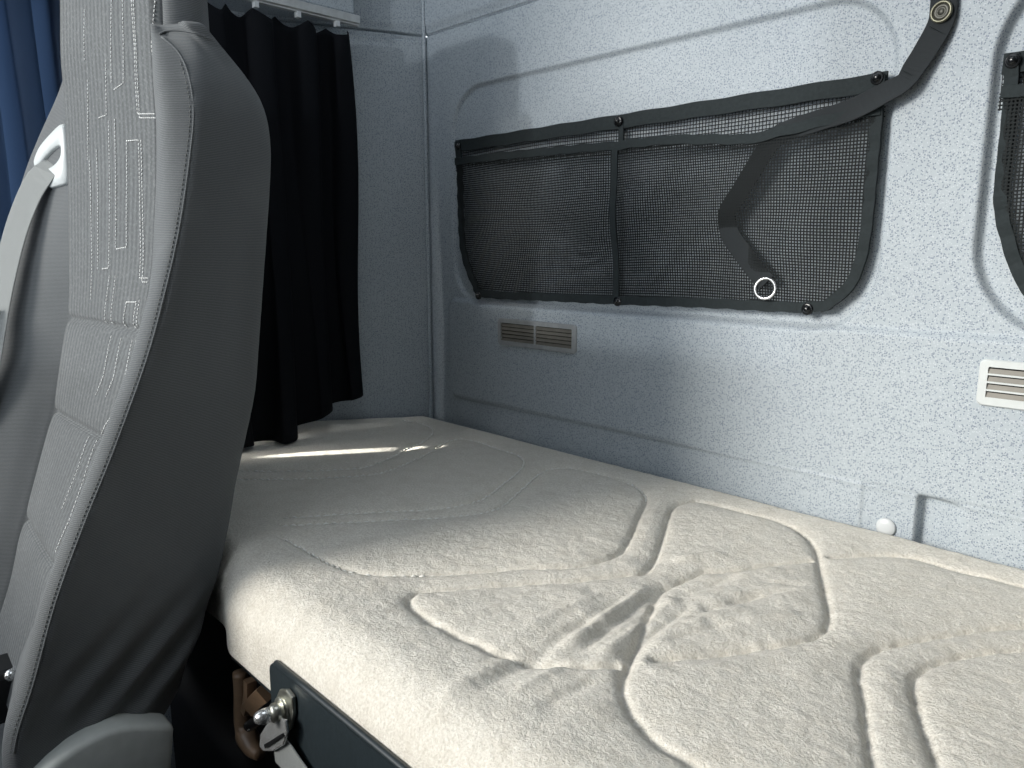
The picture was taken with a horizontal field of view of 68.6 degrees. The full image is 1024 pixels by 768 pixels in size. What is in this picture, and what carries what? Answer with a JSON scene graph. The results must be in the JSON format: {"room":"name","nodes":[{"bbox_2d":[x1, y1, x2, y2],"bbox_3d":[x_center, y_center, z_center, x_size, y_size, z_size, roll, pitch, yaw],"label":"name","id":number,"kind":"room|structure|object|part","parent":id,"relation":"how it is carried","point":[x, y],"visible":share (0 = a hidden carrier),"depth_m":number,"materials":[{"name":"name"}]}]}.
{"room":"vehicle interior","nodes":[
{"label":"vehicle interior","id":0,"kind":"room"},
{"bbox_2d":[164,0,429,767],"bbox_3d":[-0.563,-0.294,1.730,0.770,2.710,0.014,-4,11,-23],"label":"wall","id":1,"kind":"structure","parent":0,"point":[386,44],"depth_m":1.82,"materials":[{"name":"plastic"}]},
{"bbox_2d":[0,0,62,241],"bbox_3d":[-0.958,-0.415,1.471,0.695,1.100,0.106,-8,13,-38],"label":"window curtain","id":2,"kind":"object","parent":1,"relation":"hanging from","point":[31,80],"visible":0.12,"depth_m":1.47,"materials":[{"name":"blue fabric"}]},
{"bbox_2d":[207,0,353,22],"bbox_3d":[-0.759,-1.185,1.394,0.858,0.827,0.300,-10,14,-43],"label":"trim","id":3,"kind":"structure","parent":1,"relation":"attached to","point":[347,6],"depth_m":1.61,"materials":[{"name":"plastic"}]},
{"bbox_2d":[243,0,359,27],"bbox_3d":[-0.651,-0.744,1.364,0.864,0.032,0.016,-10,14,-43],"label":"rail","id":4,"kind":"object","parent":1,"relation":"attached to","point":[298,7],"visible":1,"depth_m":1.57,"materials":[{"name":"metal"}]},
{"bbox_2d":[207,2,362,447],"bbox_3d":[-0.503,-0.313,1.567,0.439,0.881,0.095,-10,14,-43],"label":"curtain","id":5,"kind":"object","parent":4,"relation":"hanging from","point":[309,359],"visible":0.58,"depth_m":1.62,"materials":[{"name":"black fabric"}]},
{"bbox_2d":[425,0,1023,569],"bbox_3d":[0.526,-0.187,1.133,0.031,2.710,2.108,-10,14,-43],"label":"wall","id":6,"kind":"structure","parent":0,"point":[861,411],"depth_m":1.24,"materials":[{"name":"plastic"}]},
{"bbox_2d":[421,0,432,417],"bbox_3d":[-0.209,-0.452,1.845,0.009,1.320,0.009,-10,14,-43],"label":"trim","id":7,"kind":"structure","parent":6,"relation":"attached to","point":[422,1],"depth_m":1.84,"materials":[{"name":"plastic"}]},
{"bbox_2d":[498,318,576,353],"bbox_3d":[0.051,-0.106,1.627,0.006,0.060,0.236,-10,14,-43],"label":"air vent","id":8,"kind":"object","parent":6,"relation":"in","point":[556,337],"visible":1,"depth_m":1.62,"materials":[{"name":"plastic"}]},
{"bbox_2d":[454,71,888,314],"bbox_3d":[0.192,-0.325,1.426,0.033,0.365,0.957,-10,14,-43],"label":"net","id":9,"kind":"object","parent":6,"relation":"attached to","point":[847,87],"visible":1,"depth_m":1.32,"materials":[{"name":"black fabric"}]},
{"bbox_2d":[718,0,957,299],"bbox_3d":[0.466,-0.404,1.127,0.337,0.561,0.017,10,14,43],"label":"strap","id":10,"kind":"object","parent":6,"relation":"hanging from","point":[942,14],"visible":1,"depth_m":1.08,"materials":[{"name":"fabric"}]},
{"bbox_2d":[876,518,895,534],"bbox_3d":[0.569,0.218,1.142,0.007,0.029,0.029,-10,14,-43],"label":"cap","id":11,"kind":"object","parent":6,"relation":"attached to","point":[883,525],"visible":0.86,"depth_m":1.14,"materials":[{"name":"plastic"}]},
{"bbox_2d":[976,359,1023,409],"bbox_3d":[0.721,0.011,0.944,0.006,0.064,0.236,-10,14,-43],"label":"air vent","id":12,"kind":"object","parent":6,"relation":"in","point":[1000,382],"visible":1,"depth_m":1.01,"materials":[{"name":"white plastic"}]},
{"bbox_2d":[993,51,1023,295],"bbox_3d":[0.919,-0.199,0.700,0.038,0.361,0.837,-10,14,-43],"label":"net","id":13,"kind":"object","parent":6,"relation":"attached to","point":[1012,92],"visible":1,"depth_m":0.98,"materials":[{"name":"black fabric"}]},
{"bbox_3d":[-0.426,1.281,0.734,2.330,0.040,2.560,-10,14,-43],"label":"floor","id":14,"kind":"structure","parent":0,"visible":0},
{"bbox_2d":[0,0,270,767],"bbox_3d":[-0.830,0.272,1.047,0.865,1.836,0.663,-10,14,-43],"label":"seat","id":15,"kind":"object","parent":14,"relation":"on","point":[133,242],"visible":1,"depth_m":1.01,"materials":[{"name":"fabric"}]},
{"bbox_2d":[0,723,4,767],"bbox_3d":[-0.958,0.596,0.988,0.520,0.225,0.644,-10,14,-43],"label":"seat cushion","id":16,"kind":"object","parent":15,"relation":"on","point":[2,725],"depth_m":1.11,"materials":[{"name":"fabric"}]},
{"bbox_2d":[34,124,67,187],"bbox_3d":[-0.744,-0.367,1.219,0.100,0.099,0.030,6,12,30],"label":"outlet","id":17,"kind":"object","parent":15,"relation":"attached to","point":[50,150],"depth_m":1.21,"materials":[{"name":"white plastic"}]},
{"bbox_3d":[-0.646,-0.096,1.073,0.256,1.073,0.310,-10,14,-43],"label":"panel","id":18,"kind":"part","parent":15,"relation":"part of","materials":[{"name":"grey fabric"}]},
{"bbox_3d":[0.235,0.789,1.006,0.786,0.833,2.070,-10,14,-43],"label":"platform","id":19,"kind":"object","parent":14,"relation":"on","visible":0},
{"bbox_2d":[231,656,270,760],"bbox_3d":[-0.343,0.442,1.008,0.030,0.148,0.120,-10,14,-43],"label":"bracket","id":20,"kind":"object","parent":19,"relation":"attached to","point":[249,699],"visible":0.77,"depth_m":1.02,"materials":[{"name":"brown metal"}]},
{"bbox_3d":[-0.359,0.426,1.022,0.014,0.059,0.028,-10,14,-43],"label":"arm","id":21,"kind":"part","parent":20,"relation":"part of","materials":[{"name":"brown plastic"}]},
{"bbox_3d":[-0.335,0.443,0.992,0.014,0.062,0.071,-10,14,-43],"label":"link arm","id":22,"kind":"part","parent":20,"relation":"part of","materials":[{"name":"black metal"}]},
{"bbox_3d":[-0.340,0.422,1.002,0.019,0.063,0.066,-10,14,-43],"label":"cross arm","id":23,"kind":"part","parent":20,"relation":"part of","materials":[{"name":"brown plastic"}]},
{"bbox_2d":[269,660,409,767],"bbox_3d":[0.191,0.469,0.416,0.008,0.120,1.377,-10,14,-43],"label":"frame","id":24,"kind":"object","parent":19,"relation":"attached to","point":[322,735],"visible":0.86,"depth_m":0.81,"materials":[{"name":"grey metal"}]},
{"bbox_2d":[254,689,306,767],"bbox_3d":[-0.246,0.436,0.836,0.041,0.169,0.172,-10,14,-43],"label":"anchor","id":25,"kind":"object","parent":24,"relation":"attached to","point":[279,717],"visible":1,"depth_m":0.85,"materials":[{"name":"metal"}]},
{"bbox_3d":[-0.276,0.406,0.870,0.004,0.071,0.075,-10,14,-43],"label":"anchor plate","id":26,"kind":"part","parent":25,"relation":"part of","materials":[{"name":"metal"}]},
{"bbox_2d":[274,697,289,721],"bbox_3d":[-0.265,0.376,0.863,0.003,0.031,0.031,-10,14,-43],"label":"washer","id":27,"kind":"object","parent":25,"relation":"in","point":[281,704],"depth_m":0.85,"materials":[{"name":"metal"}]},
{"bbox_2d":[206,416,1023,767],"bbox_3d":[0.125,0.294,1.037,0.790,0.129,2.392,-10,14,-43],"label":"mattress","id":28,"kind":"object","parent":19,"relation":"on","point":[466,597],"visible":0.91,"depth_m":0.89,"materials":[{"name":"beige fabric"}]}
]}

